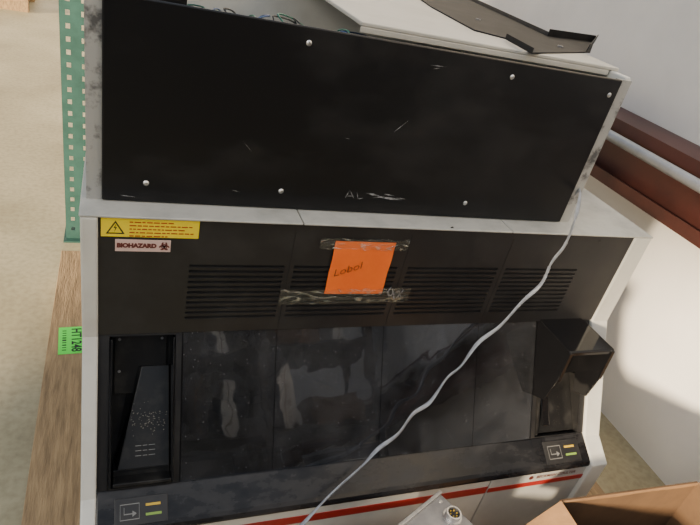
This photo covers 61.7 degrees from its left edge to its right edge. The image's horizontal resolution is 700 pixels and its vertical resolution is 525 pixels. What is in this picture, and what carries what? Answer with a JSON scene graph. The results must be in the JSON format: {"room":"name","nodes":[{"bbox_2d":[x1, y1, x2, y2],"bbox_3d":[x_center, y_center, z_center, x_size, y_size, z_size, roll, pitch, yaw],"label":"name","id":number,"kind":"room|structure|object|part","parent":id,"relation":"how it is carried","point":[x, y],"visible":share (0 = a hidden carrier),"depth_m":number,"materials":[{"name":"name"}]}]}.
{"room":"warehouse","nodes":[
{"label":"warehouse","id":0,"kind":"room"},
{"bbox_2d":[0,0,664,524],"bbox_3d":[-2.210,-0.314,2.747,5.950,0.050,16.000,1,32,-22],"label":"floor","id":1,"kind":"structure","parent":0,"point":[32,187],"depth_m":2.69,"materials":[{"name":"concrete"}]},
{"bbox_2d":[0,0,34,12],"bbox_3d":[-4.298,-2.953,6.139,1.750,0.120,1.150,1,32,-22],"label":"pallet","id":2,"kind":"object","parent":1,"relation":"on","point":[16,5],"visible":1,"depth_m":5.98,"materials":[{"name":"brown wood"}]},
{"bbox_2d":[58,0,85,242],"bbox_3d":[-1.008,-1.140,2.195,0.176,2.400,0.150,1,32,-22],"label":"upright","id":3,"kind":"object","parent":1,"relation":"on","point":[72,229],"visible":0.52,"depth_m":2.43,"materials":[{"name":"green metal"}]},
{"bbox_3d":[-1.263,-0.134,2.791,0.176,0.008,0.150,1,32,-22],"label":"plate","id":4,"kind":"part","parent":3,"relation":"part of","materials":[{"name":"green metal"}]},
{"bbox_2d":[21,251,603,524],"bbox_3d":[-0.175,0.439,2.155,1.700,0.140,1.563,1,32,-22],"label":"wooden table","id":5,"kind":"object","parent":1,"relation":"on","point":[53,490],"visible":0.06,"depth_m":1.69,"materials":[{"name":"brown wood"}]},
{"bbox_2d":[58,326,81,354],"bbox_3d":[-0.940,0.262,1.985,0.088,0.001,0.140,-1,33,-25],"label":"tag","id":6,"kind":"object","parent":5,"relation":"on","point":[70,338],"visible":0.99,"depth_m":1.98,"materials":[{"name":"green paper"}]},
{"bbox_2d":[78,153,652,524],"bbox_3d":[-0.016,0.142,1.705,1.367,0.876,0.996,1,32,-22],"label":"laboratory analyzer","id":7,"kind":"object","parent":5,"relation":"on","point":[209,397],"visible":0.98,"depth_m":1.35,"materials":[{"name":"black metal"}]},
{"bbox_3d":[-0.634,0.140,1.454,0.029,0.867,0.986,1,32,-22],"label":"panel","id":8,"kind":"part","parent":7,"relation":"part of","materials":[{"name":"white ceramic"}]},
{"bbox_3d":[-0.452,0.512,1.201,0.037,0.018,0.026,1,32,-22],"label":"icon frame","id":9,"kind":"part","parent":7,"relation":"part of","materials":[{"name":"black plastic"}]},
{"bbox_3d":[-0.461,0.218,1.288,0.108,0.123,0.070,1,32,-22],"label":"plate","id":10,"kind":"part","parent":7,"relation":"part of","materials":[{"name":"black plastic"}]},
{"bbox_2d":[113,364,168,470],"bbox_3d":[-0.454,0.343,1.277,0.113,0.186,0.153,1,32,-22],"label":"tray","id":11,"kind":"object","parent":7,"relation":"on","point":[140,391],"depth_m":1.27,"materials":[{"name":"black plastic"}]},
{"bbox_3d":[-0.431,0.512,1.211,0.104,0.032,0.046,1,32,-22],"label":"indicator plate","id":12,"kind":"part","parent":7,"relation":"part of","materials":[{"name":"black plastic"}]},
{"bbox_2d":[129,235,167,236],"bbox_3d":[-0.374,-0.049,1.087,0.067,0.002,0.001,1,32,-22],"label":"print","id":13,"kind":"object","parent":7,"relation":"on","point":[129,235],"depth_m":1.09,"materials":[{"name":"red"}]},
{"bbox_2d":[130,222,173,223],"bbox_3d":[-0.363,-0.073,1.075,0.077,0.002,0.001,1,32,-22],"label":"print","id":14,"kind":"object","parent":7,"relation":"on","point":[130,222],"depth_m":1.08,"materials":[{"name":"red"}]},
{"bbox_2d":[129,228,184,230],"bbox_3d":[-0.357,-0.060,1.086,0.097,0.002,0.001,1,32,-22],"label":"print","id":15,"kind":"object","parent":7,"relation":"on","point":[130,229],"depth_m":1.09,"materials":[{"name":"red"}]},
{"bbox_2d":[129,232,193,234],"bbox_3d":[-0.351,-0.054,1.093,0.114,0.002,0.001,1,32,-22],"label":"print","id":16,"kind":"object","parent":7,"relation":"on","point":[130,233],"depth_m":1.09,"materials":[{"name":"red"}]},
{"bbox_2d":[130,225,192,227],"bbox_3d":[-0.349,-0.066,1.085,0.111,0.002,0.001,1,32,-22],"label":"print","id":17,"kind":"object","parent":7,"relation":"on","point":[131,226],"depth_m":1.08,"materials":[{"name":"red"}]},
{"bbox_3d":[-0.266,0.310,1.289,0.202,0.287,0.160,1,32,-22],"label":"glass panel","id":18,"kind":"part","parent":7,"relation":"part of","materials":[{"name":"glass"}]},
{"bbox_3d":[-0.049,0.313,1.377,0.264,0.287,0.160,1,32,-22],"label":"glass panel","id":19,"kind":"part","parent":7,"relation":"part of","materials":[{"name":"glass"}]},
{"bbox_2d":[279,238,409,303],"bbox_3d":[0.007,0.021,1.278,0.310,0.174,0.007,1,32,-21],"label":"note","id":20,"kind":"object","parent":7,"relation":"attached to","point":[356,267],"visible":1,"depth_m":1.28,"materials":[{"name":"orange paper"}]},
{"bbox_3d":[-0.101,0.660,1.425,0.951,0.248,0.024,1,32,-22],"label":"panel","id":21,"kind":"part","parent":7,"relation":"part of","materials":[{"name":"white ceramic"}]},
{"bbox_2d":[84,0,631,221],"bbox_3d":[-0.036,-0.468,1.478,1.124,0.374,0.759,1,32,-22],"label":"housing","id":22,"kind":"object","parent":7,"relation":"on","point":[372,106],"visible":1,"depth_m":1.15,"materials":[{"name":"metal"}]},
{"bbox_2d":[299,188,580,524],"bbox_3d":[0.178,0.355,1.455,0.215,1.107,1.115,30,34,26],"label":"cable","id":23,"kind":"object","parent":22,"relation":"attached to","point":[382,445],"visible":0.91,"depth_m":1.42,"materials":[{"name":"plastic"}]},
{"bbox_3d":[0.213,-0.631,1.505,0.646,0.020,0.694,1,32,-22],"label":"lid","id":24,"kind":"part","parent":22,"relation":"part of","materials":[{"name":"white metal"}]},
{"bbox_2d":[421,0,598,53],"bbox_3d":[0.393,-0.824,1.861,0.566,0.025,1.429,1,32,-22],"label":"metal bracket","id":25,"kind":"object","parent":22,"relation":"on","point":[478,16],"visible":1,"depth_m":1.58,"materials":[{"name":"grey metal"}]},
{"bbox_3d":[0.115,0.037,1.347,1.277,0.270,0.012,1,32,-22],"label":"vent panel","id":26,"kind":"part","parent":7,"relation":"part of","materials":[{"name":"black plastic"}]},
{"bbox_3d":[0.200,0.317,1.477,0.269,0.287,0.160,1,32,-22],"label":"glass panel","id":27,"kind":"part","parent":7,"relation":"part of","materials":[{"name":"black glass"}]},
{"bbox_3d":[0.412,0.320,1.562,0.184,0.287,0.160,1,32,-22],"label":"glass panel","id":28,"kind":"part","parent":7,"relation":"part of","materials":[{"name":"glass"}]},
{"bbox_3d":[0.493,0.668,1.665,0.322,0.248,0.024,1,32,-22],"label":"panel","id":29,"kind":"part","parent":7,"relation":"part of","materials":[{"name":"white plastic"}]},
{"bbox_2d":[538,372,572,432],"bbox_3d":[0.565,0.333,1.672,0.136,0.269,0.199,1,32,-22],"label":"tray","id":30,"kind":"object","parent":7,"relation":"on","point":[555,413],"depth_m":1.66,"materials":[{"name":"black plastic"}]},
{"bbox_3d":[0.588,0.524,1.624,0.120,0.035,0.051,1,32,-22],"label":"indicator plate","id":31,"kind":"part","parent":7,"relation":"part of","materials":[{"name":"black plastic"}]},
{"bbox_2d":[533,318,614,399],"bbox_3d":[0.581,0.272,1.597,0.148,0.192,0.146,1,32,-22],"label":"hood","id":32,"kind":"object","parent":7,"relation":"attached to","point":[568,354],"depth_m":1.57,"materials":[{"name":"black plastic"}]},
{"bbox_3d":[0.590,0.157,1.948,0.057,0.867,0.986,1,32,-22],"label":"panel","id":33,"kind":"part","parent":7,"relation":"part of","materials":[{"name":"white plastic"}]},
{"bbox_2d":[526,481,699,524],"bbox_3d":[0.775,0.865,1.476,0.739,0.505,0.452,1,32,-22],"label":"cardboard box","id":34,"kind":"object","parent":1,"relation":"on","point":[674,504],"visible":1,"depth_m":1.55,"materials":[{"name":"brown cardboard"}]},
{"bbox_3d":[0.101,0.858,1.324,0.320,0.381,0.320,1,32,-22],"label":"carton","id":35,"kind":"object","parent":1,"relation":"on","visible":0},
{"bbox_2d":[398,490,472,524],"bbox_3d":[0.165,0.625,1.235,0.224,0.127,0.154,-18,43,-43],"label":"electrical box","id":36,"kind":"object","parent":35,"relation":"on","point":[436,510],"visible":1,"depth_m":1.27,"materials":[{"name":"grey metal"}]},
{"bbox_2d":[480,0,699,484],"bbox_3d":[0.926,-1.810,2.948,0.051,3.600,16.000,1,32,-22],"label":"wall","id":37,"kind":"structure","parent":0,"point":[651,386],"depth_m":2.25,"materials":[{"name":"white paint"}]},
{"bbox_2d":[590,107,699,248],"bbox_3d":[0.724,-1.037,3.147,0.188,0.235,14.400,1,32,-22],"label":"steel girt","id":38,"kind":"object","parent":37,"relation":"attached to","point":[664,198],"visible":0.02,"depth_m":2.09,"materials":[{"name":"brown metal"}]},
{"bbox_2d":[606,129,699,193],"bbox_3d":[0.559,-1.204,3.222,0.065,0.058,15.980,1,32,-22],"label":"conduit pipe","id":39,"kind":"object","parent":38,"relation":"attached to","point":[689,180],"visible":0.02,"depth_m":1.97,"materials":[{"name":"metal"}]}
]}

